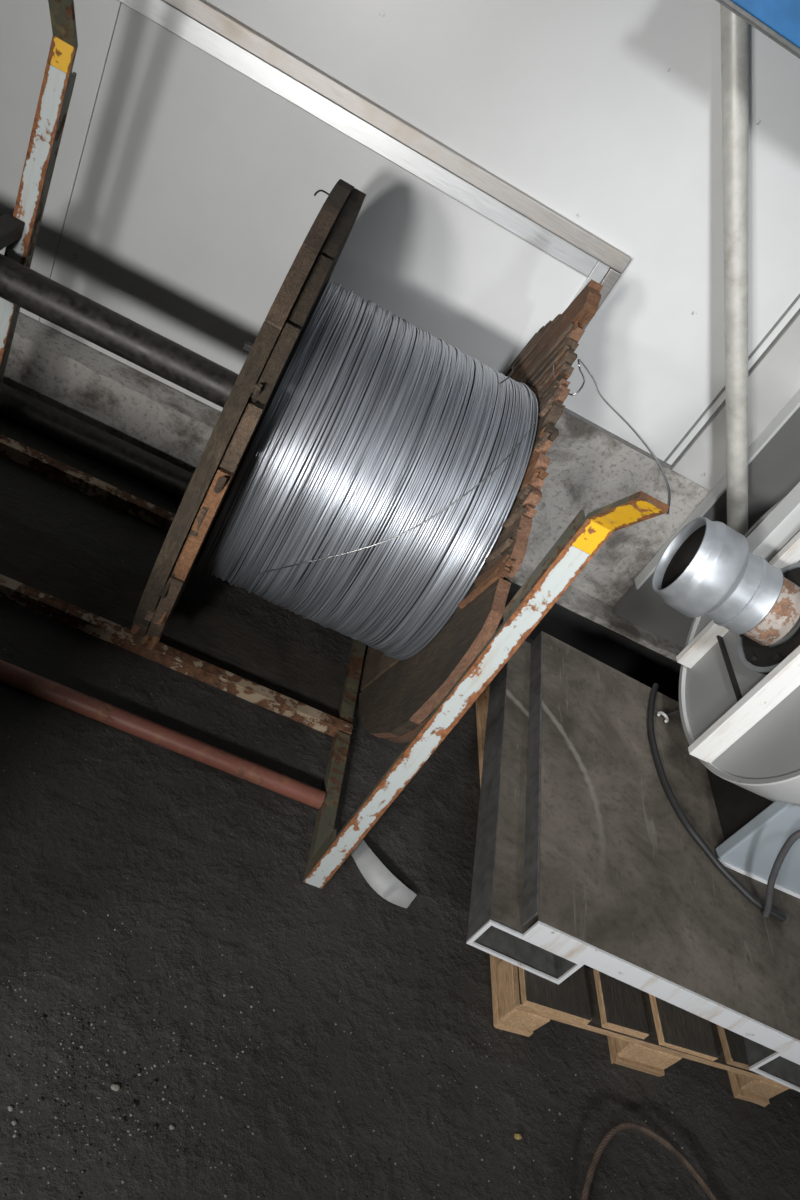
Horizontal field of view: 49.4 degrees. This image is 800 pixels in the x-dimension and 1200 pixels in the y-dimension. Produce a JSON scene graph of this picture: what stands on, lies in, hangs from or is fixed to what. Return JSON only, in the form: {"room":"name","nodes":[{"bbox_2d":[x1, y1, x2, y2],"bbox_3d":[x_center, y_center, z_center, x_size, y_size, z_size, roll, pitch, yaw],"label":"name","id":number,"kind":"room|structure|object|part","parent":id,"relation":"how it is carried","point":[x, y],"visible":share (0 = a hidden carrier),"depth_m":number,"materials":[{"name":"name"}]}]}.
{"room":"industrial workshop","nodes":[
{"label":"industrial workshop","id":0,"kind":"room"},
{"bbox_2d":[0,414,799,1199],"bbox_3d":[-0.460,2.102,0.170,9.000,0.100,7.680,25,35,-12],"label":"floor","id":1,"kind":"structure","parent":0,"point":[97,817],"depth_m":1.89,"materials":[{"name":"concrete"}]},
{"bbox_2d":[0,383,192,498],"bbox_3d":[-1.213,-0.614,2.694,1.600,0.090,0.090,25,35,-12],"label":"pipe","id":2,"kind":"object","parent":1,"relation":"on","point":[16,405],"visible":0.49,"depth_m":2.72,"materials":[{"name":"black metal"}]},
{"bbox_2d":[111,1084,119,1090],"bbox_3d":[-0.505,0.865,1.543,0.016,0.008,0.011,25,35,-12],"label":"pebble","id":3,"kind":"object","parent":1,"relation":"on","point":[115,1087],"visible":1,"depth_m":1.54,"materials":[{"name":"grey stone"}]},
{"bbox_2d":[0,0,668,888],"bbox_3d":[-0.720,-0.414,1.802,1.956,1.274,1.243,25,35,-12],"label":"stand","id":4,"kind":"object","parent":1,"relation":"on","point":[44,574],"visible":0.79,"depth_m":2.19,"materials":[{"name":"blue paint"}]},
{"bbox_3d":[-0.977,-0.751,2.159,0.049,1.100,0.011,25,35,-12],"label":"post","id":5,"kind":"part","parent":4,"relation":"part of","materials":[{"name":"white metal"}]},
{"bbox_3d":[-0.954,-0.354,2.628,1.946,0.044,0.038,25,35,-12],"label":"rail","id":6,"kind":"part","parent":4,"relation":"part of","materials":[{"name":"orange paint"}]},
{"bbox_2d":[0,253,238,407],"bbox_3d":[-0.862,-0.722,2.030,1.060,0.090,0.090,25,35,-12],"label":"pipe","id":7,"kind":"object","parent":4,"relation":"on","point":[22,286],"visible":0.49,"depth_m":2.04,"materials":[{"name":"black metal"}]},
{"bbox_3d":[-1.014,-0.117,2.328,1.906,0.002,0.244,25,35,-12],"label":"tray plate","id":8,"kind":"part","parent":4,"relation":"part of","materials":[{"name":"black metal"}]},
{"bbox_3d":[-1.001,-0.033,2.204,1.946,0.040,0.035,25,35,-12],"label":"rail","id":9,"kind":"part","parent":4,"relation":"part of","materials":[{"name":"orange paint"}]},
{"bbox_2d":[131,179,670,742],"bbox_3d":[-0.111,-0.288,2.159,0.736,1.248,1.389,25,35,-12],"label":"drum","id":10,"kind":"object","parent":4,"relation":"on","point":[363,475],"visible":1,"depth_m":1.91,"materials":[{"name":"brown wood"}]},
{"bbox_3d":[0.045,0.289,1.731,0.049,1.090,0.011,25,35,-12],"label":"post","id":11,"kind":"part","parent":4,"relation":"part of","materials":[{"name":"white metal"}]},
{"bbox_2d":[0,874,702,1199],"bbox_3d":[-0.144,1.036,1.628,1.902,0.009,0.644,25,35,-12],"label":"gravel","id":12,"kind":"structure","parent":1,"relation":"on","point":[134,1104],"depth_m":1.57,"materials":[{"name":"grey gravel"}]},
{"bbox_2d":[351,839,416,907],"bbox_3d":[-0.055,0.663,2.131,0.224,0.031,0.072,44,36,14],"label":"scrap","id":13,"kind":"object","parent":1,"relation":"on","point":[372,869],"visible":0.87,"depth_m":2.12,"materials":[{"name":"silver metal"}]},
{"bbox_2d":[514,1133,521,1139],"bbox_3d":[0.249,1.129,1.832,0.018,0.009,0.012,25,35,-12],"label":"pebble","id":14,"kind":"object","parent":1,"relation":"on","point":[517,1136],"visible":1,"depth_m":1.83,"materials":[{"name":"yellow stone"}]},
{"bbox_2d":[475,683,790,1106],"bbox_3d":[0.616,0.707,2.523,0.806,0.144,1.210,23,36,-15],"label":"pallet","id":15,"kind":"object","parent":1,"relation":"on","point":[647,1033],"visible":0.28,"depth_m":2.04,"materials":[{"name":"brown wood"}]},
{"bbox_2d":[466,631,799,1091],"bbox_3d":[0.729,0.654,2.405,1.069,0.164,1.046,27,35,-9],"label":"base frame","id":16,"kind":"object","parent":15,"relation":"on","point":[583,855],"visible":0.8,"depth_m":2.15,"materials":[{"name":"grey metal"}]},
{"bbox_2d":[657,709,679,722],"bbox_3d":[0.873,0.328,2.673,0.181,0.091,0.042,-3,48,-41],"label":"metal hook","id":17,"kind":"object","parent":16,"relation":"on","point":[667,716],"visible":0.62,"depth_m":2.65,"materials":[{"name":"silver metal"}]},
{"bbox_3d":[0.803,0.617,2.370,0.984,0.006,1.036,27,35,-9],"label":"plate","id":18,"kind":"part","parent":16,"relation":"part of","materials":[{"name":"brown metal"}]},
{"bbox_2d":[647,683,785,921],"bbox_3d":[0.819,0.531,2.464,0.209,0.018,0.797,12,40,-28],"label":"hose","id":19,"kind":"object","parent":16,"relation":"on","point":[749,896],"visible":0.97,"depth_m":2.34,"materials":[{"name":"black rubber"}]},
{"bbox_2d":[652,482,799,898],"bbox_3d":[1.191,0.176,2.324,1.151,1.008,0.904,25,35,-12],"label":"blower","id":20,"kind":"object","parent":16,"relation":"on","point":[739,678],"visible":0.99,"depth_m":2.24,"materials":[{"name":"white metal"}]},
{"bbox_3d":[1.119,0.095,2.271,0.232,0.904,0.904,25,35,-12],"label":"casing","id":21,"kind":"part","parent":20,"relation":"part of","materials":[{"name":"white metal"}]},
{"bbox_2d":[762,829,799,917],"bbox_3d":[0.959,0.646,2.099,0.164,0.394,0.037,25,35,-12],"label":"cable","id":22,"kind":"object","parent":16,"relation":"on","point":[793,837],"visible":1,"depth_m":2.12,"materials":[{"name":"black rubber"}]},
{"bbox_2d":[581,1122,717,1199],"bbox_3d":[0.566,1.269,1.856,0.484,0.076,0.253,18,38,-22],"label":"wire","id":23,"kind":"object","parent":1,"relation":"on","point":[614,1130],"visible":1,"depth_m":1.90,"materials":[{"name":"metal"}]},
{"bbox_2d":[720,4,748,534],"bbox_3d":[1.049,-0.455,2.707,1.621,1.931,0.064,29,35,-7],"label":"pole","id":24,"kind":"object","parent":1,"relation":"on","point":[734,30],"visible":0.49,"depth_m":2.37,"materials":[{"name":"metal"}]},
{"bbox_2d":[205,0,799,464],"bbox_3d":[0.635,-1.371,2.360,9.000,3.200,0.150,25,35,-12],"label":"wall","id":25,"kind":"structure","parent":0,"point":[607,114],"depth_m":2.35,"materials":[{"name":"white paint"}]},
{"bbox_2d":[0,0,586,411],"bbox_3d":[-1.267,-1.392,2.446,3.655,0.990,0.016,25,35,-12],"label":"door","id":26,"kind":"structure","parent":25,"relation":"in","point":[181,202],"depth_m":2.54,"materials":[{"name":"white metal"}]},
{"bbox_3d":[-1.423,-1.464,2.404,1.100,0.984,0.007,25,35,-12],"label":"panel","id":27,"kind":"part","parent":26,"relation":"part of","materials":[{"name":"white metal"}]},
{"bbox_2d":[2,312,683,663],"bbox_3d":[-0.064,-0.256,3.090,9.000,0.204,0.139,25,35,-12],"label":"trim","id":28,"kind":"structure","parent":25,"relation":"attached to","point":[44,363],"depth_m":2.83,"materials":[{"name":"concrete"}]},
{"bbox_2d":[117,0,630,329],"bbox_3d":[-1.220,-1.398,2.425,3.724,1.064,0.034,25,35,-12],"label":"trim","id":29,"kind":"structure","parent":25,"relation":"attached to","point":[199,23],"depth_m":2.38,"materials":[{"name":"metal"}]},
{"bbox_2d":[499,581,680,701],"bbox_3d":[0.565,0.097,3.193,1.250,0.180,0.008,25,35,-12],"label":"trim","id":30,"kind":"structure","parent":25,"relation":"attached to","point":[632,659],"depth_m":3.23,"materials":[{"name":"black rubber"}]},
{"bbox_2d":[523,411,710,605],"bbox_3d":[2.203,0.418,3.429,4.285,0.572,0.012,25,35,-12],"label":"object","id":31,"kind":"structure","parent":25,"relation":"attached to","point":[589,470],"depth_m":3.00,"materials":[{"name":"concrete"}]},
{"bbox_2d":[563,407,671,468],"bbox_3d":[0.674,-0.556,2.863,0.530,0.008,0.015,25,35,-12],"label":"trim","id":32,"kind":"structure","parent":25,"relation":"attached to","point":[566,410],"depth_m":2.87,"materials":[{"name":"grey metal"}]},
{"bbox_2d":[613,407,799,647],"bbox_3d":[3.068,-0.249,2.793,3.580,3.000,0.040,25,35,-12],"label":"trim","id":33,"kind":"structure","parent":25,"relation":"attached to","point":[774,472],"depth_m":2.92,"materials":[{"name":"grey metal"}]},
{"bbox_2d":[634,390,799,588],"bbox_3d":[1.512,-1.036,2.359,0.010,2.855,0.060,25,35,-12],"label":"trim","id":34,"kind":"structure","parent":25,"relation":"attached to","point":[793,404],"depth_m":2.89,"materials":[{"name":"white metal"}]},
{"bbox_2d":[664,293,799,462],"bbox_3d":[1.440,-1.292,2.234,0.007,2.428,0.006,25,35,-12],"label":"trim","id":35,"kind":"structure","parent":25,"relation":"attached to","point":[798,296],"depth_m":2.75,"materials":[{"name":"grey metal"}]},
{"bbox_2d":[671,308,799,469],"bbox_3d":[1.465,-1.276,2.234,0.005,2.428,0.020,25,35,-12],"label":"trim","id":36,"kind":"structure","parent":25,"relation":"attached to","point":[797,313],"depth_m":2.70,"materials":[{"name":"grey metal"}]},
{"bbox_2d":[672,315,799,490],"bbox_3d":[1.543,-1.239,2.253,0.170,2.428,0.020,25,35,-12],"label":"trim","id":37,"kind":"structure","parent":25,"relation":"attached to","point":[775,381],"depth_m":2.76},
{"bbox_2d":[716,0,799,58],"bbox_3d":[1.737,-1.019,2.168,2.420,0.260,0.386,25,35,-12],"label":"sign","id":38,"kind":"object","parent":25,"relation":"attached to","point":[779,20],"depth_m":1.86,"materials":[{"name":"blue paint"}]}
]}

